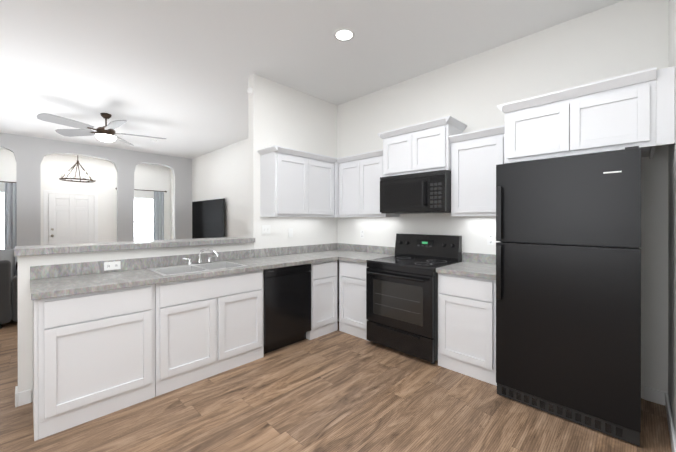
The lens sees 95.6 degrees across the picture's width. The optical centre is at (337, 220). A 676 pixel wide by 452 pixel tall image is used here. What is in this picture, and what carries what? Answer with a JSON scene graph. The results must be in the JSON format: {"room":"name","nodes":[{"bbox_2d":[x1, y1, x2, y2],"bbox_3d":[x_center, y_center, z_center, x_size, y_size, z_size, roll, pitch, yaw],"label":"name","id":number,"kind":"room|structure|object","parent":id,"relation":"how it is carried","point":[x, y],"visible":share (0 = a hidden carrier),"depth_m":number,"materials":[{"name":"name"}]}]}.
{"room":"kitchen","nodes":[
{"label":"kitchen","id":0,"kind":"room"},
{"bbox_2d":[0,148,169,244],"bbox_3d":[-7.893,-0.195,7.586,0.150,3.090,6.800,0,0,44],"label":"wall","id":1,"kind":"structure","parent":0,"point":[146,177],"depth_m":8.67,"materials":[{"name":"white paint"}]},
{"bbox_2d":[0,191,4,248],"bbox_3d":[-8.197,0.101,7.114,0.071,1.620,0.780,0,0,44],"label":"window","id":2,"kind":"structure","parent":1,"relation":"in","point":[2,219],"depth_m":7.33,"materials":[{"name":"white glass"}]},
{"bbox_2d":[0,181,16,274],"bbox_3d":[-8.177,0.186,7.095,0.129,2.270,1.348,0,0,44],"label":"curtains","id":3,"kind":"object","parent":1,"relation":"hanging from","point":[10,218],"visible":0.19,"depth_m":7.37,"materials":[{"name":"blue fabric"}]},
{"bbox_2d":[43,190,97,244],"bbox_3d":[-7.108,0.282,8.189,0.125,2.135,1.109,0,0,44],"label":"front door","id":4,"kind":"structure","parent":1,"relation":"in","point":[70,219],"depth_m":8.18,"materials":[{"name":"white wood"}]},
{"bbox_2d":[116,188,166,239],"bbox_3d":[-5.973,0.182,9.345,0.129,2.270,1.348,0,0,44],"label":"curtains","id":5,"kind":"object","parent":1,"relation":"hanging from","point":[158,215],"visible":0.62,"depth_m":9.63,"materials":[{"name":"blue fabric"}]},
{"bbox_2d":[134,197,153,240],"bbox_3d":[-5.992,0.097,9.364,0.071,1.620,0.780,0,0,44],"label":"window","id":6,"kind":"structure","parent":1,"relation":"in","point":[143,218],"depth_m":9.41,"materials":[{"name":"white glass"}]},
{"bbox_2d":[0,133,191,261],"bbox_3d":[-6.558,-0.193,6.277,0.150,3.090,6.800,0,0,44],"label":"wall","id":7,"kind":"structure","parent":0,"point":[30,153],"depth_m":7.21,"materials":[{"name":"grey paint"}]},
{"bbox_2d":[18,74,336,401],"bbox_3d":[-1.220,-0.188,3.473,0.120,3.090,3.335,0,0,44],"label":"wall","id":8,"kind":"structure","parent":0,"point":[279,114],"depth_m":3.72,"materials":[{"name":"white paint"}]},
{"bbox_2d":[15,386,30,402],"bbox_3d":[-1.272,1.307,3.502,0.035,0.100,3.329,0,0,44],"label":"baseboard","id":9,"kind":"structure","parent":8,"relation":"attached to","point":[24,395],"depth_m":2.25,"materials":[{"name":"white wood"}]},
{"bbox_2d":[104,261,120,270],"bbox_3d":[-1.934,0.389,2.626,0.005,0.070,0.115,0,0,44],"label":"outlet","id":10,"kind":"object","parent":8,"relation":"attached to","point":[114,265],"depth_m":2.63,"materials":[{"name":"white plastic"}]},
{"bbox_2d":[14,237,254,255],"bbox_3d":[-1.778,0.231,3.019,0.380,0.052,1.938,0,0,44],"label":"bar","id":11,"kind":"object","parent":8,"relation":"on","point":[30,250],"visible":1,"depth_m":2.69,"materials":[{"name":"stone"}]},
{"bbox_2d":[247,87,252,94],"bbox_3d":[-1.053,-1.544,3.642,0.084,0.084,0.034,0,0,44],"label":"sensor","id":12,"kind":"object","parent":8,"relation":"attached to","point":[249,90],"visible":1,"depth_m":3.62,"materials":[{"name":"white plastic"}]},
{"bbox_2d":[262,225,269,234],"bbox_3d":[-0.873,0.114,3.732,0.011,0.115,0.120,0,0,44],"label":"outlet","id":13,"kind":"object","parent":8,"relation":"attached to","point":[265,228],"depth_m":3.73,"materials":[{"name":"white plastic"}]},
{"bbox_2d":[288,228,292,236],"bbox_3d":[-0.616,0.158,3.998,0.005,0.115,0.070,0,0,44],"label":"outlet","id":14,"kind":"object","parent":8,"relation":"attached to","point":[290,230],"depth_m":3.99,"materials":[{"name":"white plastic"}]},
{"bbox_2d":[257,145,336,216],"bbox_3d":[-0.485,-0.440,3.875,0.361,0.793,0.988,0,0,44],"label":"upper cabinet","id":15,"kind":"object","parent":8,"relation":"attached to","point":[296,183],"visible":1,"depth_m":3.67,"materials":[{"name":"white wood"}]},
{"bbox_2d":[0,0,622,165],"bbox_3d":[-3.901,-1.784,3.671,11.630,0.100,7.400,0,0,44],"label":"ceiling","id":16,"kind":"structure","parent":0,"point":[176,74],"depth_m":3.16,"materials":[{"name":"white paint"}]},
{"bbox_2d":[59,155,95,182],"bbox_3d":[-6.469,-1.361,7.616,0.698,0.756,0.698,0,0,44],"label":"chandelier","id":17,"kind":"object","parent":16,"relation":"hanging from","point":[75,178],"visible":0.96,"depth_m":7.61,"materials":[{"name":"brown metal"}]},
{"bbox_2d":[37,113,165,145],"bbox_3d":[-3.739,-1.513,4.972,1.600,0.444,1.652,0,0,44],"label":"ceiling fan","id":18,"kind":"object","parent":16,"relation":"hanging from","point":[106,133],"visible":1,"depth_m":4.89,"materials":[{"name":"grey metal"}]},
{"bbox_2d":[333,28,354,41],"bbox_3d":[0.057,-1.730,2.859,0.200,0.004,0.200,0,0,44],"label":"recessed light","id":19,"kind":"object","parent":16,"relation":"in","point":[344,34],"visible":1,"depth_m":2.85,"materials":[{"name":"white plastic"}]},
{"bbox_2d":[0,318,671,451],"bbox_3d":[-3.901,1.407,3.676,11.630,0.100,7.400,0,0,44],"label":"floor","id":20,"kind":"structure","parent":0,"point":[337,391],"depth_m":2.13,"materials":[{"name":"brown wood"}]},
{"bbox_2d":[0,249,17,328],"bbox_3d":[-4.722,0.902,4.830,2.220,0.904,0.960,0,0,44],"label":"sofa","id":21,"kind":"object","parent":20,"relation":"on","point":[8,294],"visible":0.15,"depth_m":3.86,"materials":[{"name":"grey fabric"}]},
{"bbox_2d":[32,283,163,440],"bbox_3d":[-1.825,0.921,2.332,0.608,0.876,0.703,0,0,44],"label":"base cabinet","id":22,"kind":"object","parent":20,"relation":"on","point":[96,355],"depth_m":2.09,"materials":[{"name":"white wood"}]},
{"bbox_2d":[164,270,263,393],"bbox_3d":[-1.287,0.920,2.881,0.608,0.876,0.992,0,0,44],"label":"base cabinet","id":23,"kind":"object","parent":20,"relation":"on","point":[214,325],"depth_m":2.65,"materials":[{"name":"white wood"}]},
{"bbox_2d":[263,264,310,353],"bbox_3d":[-0.717,0.923,3.441,0.588,0.868,0.597,0,0,44],"label":"dishwasher","id":24,"kind":"object","parent":20,"relation":"on","point":[287,306],"visible":0.69,"depth_m":3.22,"materials":[{"name":"black metal"}]},
{"bbox_2d":[306,263,315,339],"bbox_3d":[-0.729,0.919,3.452,0.608,0.876,0.681,0,0,44],"label":"base cabinet","id":25,"kind":"object","parent":20,"relation":"on","point":[310,335],"depth_m":3.48,"materials":[{"name":"white wood"}]},
{"bbox_2d":[316,260,337,337],"bbox_3d":[-0.361,0.919,3.826,0.608,0.876,0.442,0,0,44],"label":"base cabinet","id":26,"kind":"object","parent":20,"relation":"on","point":[326,272],"depth_m":3.64,"materials":[{"name":"white wood"}]},
{"bbox_2d":[30,243,361,299],"bbox_3d":[-0.918,0.410,3.222,0.660,0.140,3.268,0,0,44],"label":"countertop","id":27,"kind":"structure","parent":26,"relation":"on","point":[55,280],"depth_m":2.60,"materials":[{"name":"laminate"}]},
{"bbox_2d":[147,261,246,275],"bbox_3d":[-1.301,0.539,2.863,0.500,0.208,0.740,0,0,44],"label":"sink","id":28,"kind":"object","parent":27,"relation":"in","point":[174,270],"visible":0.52,"depth_m":2.91,"materials":[{"name":"silver metal"}]},
{"bbox_2d":[182,249,218,264],"bbox_3d":[-1.335,0.358,3.023,0.196,0.152,0.323,0,0,44],"label":"faucet","id":29,"kind":"object","parent":27,"relation":"on","point":[200,259],"visible":1,"depth_m":3.05,"materials":[{"name":"silver metal"}]},
{"bbox_2d":[366,233,461,363],"bbox_3d":[0.794,0.760,3.297,0.789,1.195,0.712,0,0,44],"label":"range","id":30,"kind":"object","parent":20,"relation":"on","point":[402,300],"visible":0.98,"depth_m":3.11,"materials":[{"name":"black metal"}]},
{"bbox_2d":[338,260,496,385],"bbox_3d":[0.638,0.919,3.558,2.411,0.875,0.607,0,0,44],"label":"base cabinet","id":31,"kind":"object","parent":20,"relation":"on","point":[467,325],"visible":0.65,"depth_m":2.73,"materials":[{"name":"white wood"}]},
{"bbox_2d":[338,245,394,263],"bbox_3d":[0.396,0.409,3.777,0.440,0.140,0.636,0,0,44],"label":"countertop","id":32,"kind":"structure","parent":31,"relation":"on","point":[364,253],"depth_m":3.96,"materials":[{"name":"stone"}]},
{"bbox_2d":[436,252,495,279],"bbox_3d":[1.314,0.411,2.878,0.527,0.140,0.633,0,0,44],"label":"countertop","id":33,"kind":"structure","parent":31,"relation":"on","point":[478,265],"depth_m":2.87,"materials":[{"name":"laminate"}]},
{"bbox_2d":[496,146,640,445],"bbox_3d":[1.727,0.456,2.317,0.800,1.806,0.722,0,0,44],"label":"refrigerator","id":34,"kind":"object","parent":20,"relation":"on","point":[568,291],"visible":1,"depth_m":2.04,"materials":[{"name":"black metal"}]},
{"bbox_2d":[170,0,668,398],"bbox_3d":[-1.468,-0.193,6.156,11.330,3.090,0.150,0,0,44],"label":"wall","id":35,"kind":"structure","parent":0,"point":[623,37],"depth_m":3.01,"materials":[{"name":"white paint"}]},
{"bbox_2d":[192,198,224,238],"bbox_3d":[-3.277,0.020,7.747,1.880,1.060,0.103,0,0,44],"label":"wall-mounted tv","id":36,"kind":"object","parent":35,"relation":"attached to","point":[208,218],"visible":0.77,"depth_m":7.62,"materials":[{"name":"black plastic"}]},
{"bbox_2d":[334,149,399,217],"bbox_3d":[0.256,-0.441,4.102,1.099,0.793,0.364,0,0,44],"label":"upper cabinet","id":37,"kind":"object","parent":35,"relation":"attached to","point":[357,185],"visible":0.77,"depth_m":3.89,"materials":[{"name":"white wood"}]},
{"bbox_2d":[377,116,466,176],"bbox_3d":[0.915,-0.760,3.419,0.873,0.513,0.416,0,0,44],"label":"upper cabinet","id":38,"kind":"object","parent":35,"relation":"attached to","point":[420,147],"visible":0.9,"depth_m":3.24,"materials":[{"name":"white wood"}]},
{"bbox_2d":[380,170,450,213],"bbox_3d":[0.895,-0.291,3.399,0.789,0.415,0.467,0,0,44],"label":"microwave","id":39,"kind":"object","parent":38,"relation":"attached to","point":[422,192],"visible":0.98,"depth_m":3.21,"materials":[{"name":"black metal"}]},
{"bbox_2d":[449,125,504,216],"bbox_3d":[1.415,-0.439,2.968,0.548,0.793,0.361,0,0,44],"label":"upper cabinet","id":40,"kind":"object","parent":35,"relation":"attached to","point":[477,156],"visible":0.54,"depth_m":2.89,"materials":[{"name":"white wood"}]},
{"bbox_2d":[487,234,494,244],"bbox_3d":[1.544,0.190,3.094,0.070,0.115,0.005,0,0,44],"label":"outlet","id":41,"kind":"object","parent":35,"relation":"attached to","point":[490,237],"depth_m":3.09,"materials":[{"name":"white plastic"}]},
{"bbox_2d":[497,66,674,163],"bbox_3d":[1.846,-0.693,2.353,0.968,0.463,0.636,0,0,44],"label":"upper cabinet","id":42,"kind":"object","parent":35,"relation":"attached to","point":[621,112],"visible":0.98,"depth_m":2.07,"materials":[{"name":"white wood"}]},
{"bbox_2d":[668,0,675,437],"bbox_3d":[0.092,-0.182,-0.239,0.150,3.090,6.800,0,0,44],"label":"wall","id":43,"kind":"structure","parent":0,"point":[672,248],"depth_m":1.97,"materials":[{"name":"white paint"}]},
{"bbox_2d":[663,391,675,451],"bbox_3d":[0.032,1.313,-0.178,0.016,0.100,6.799,0,0,44],"label":"baseboard","id":44,"kind":"structure","parent":43,"relation":"attached to","point":[666,403],"depth_m":1.94,"materials":[{"name":"white wood"}]}
]}

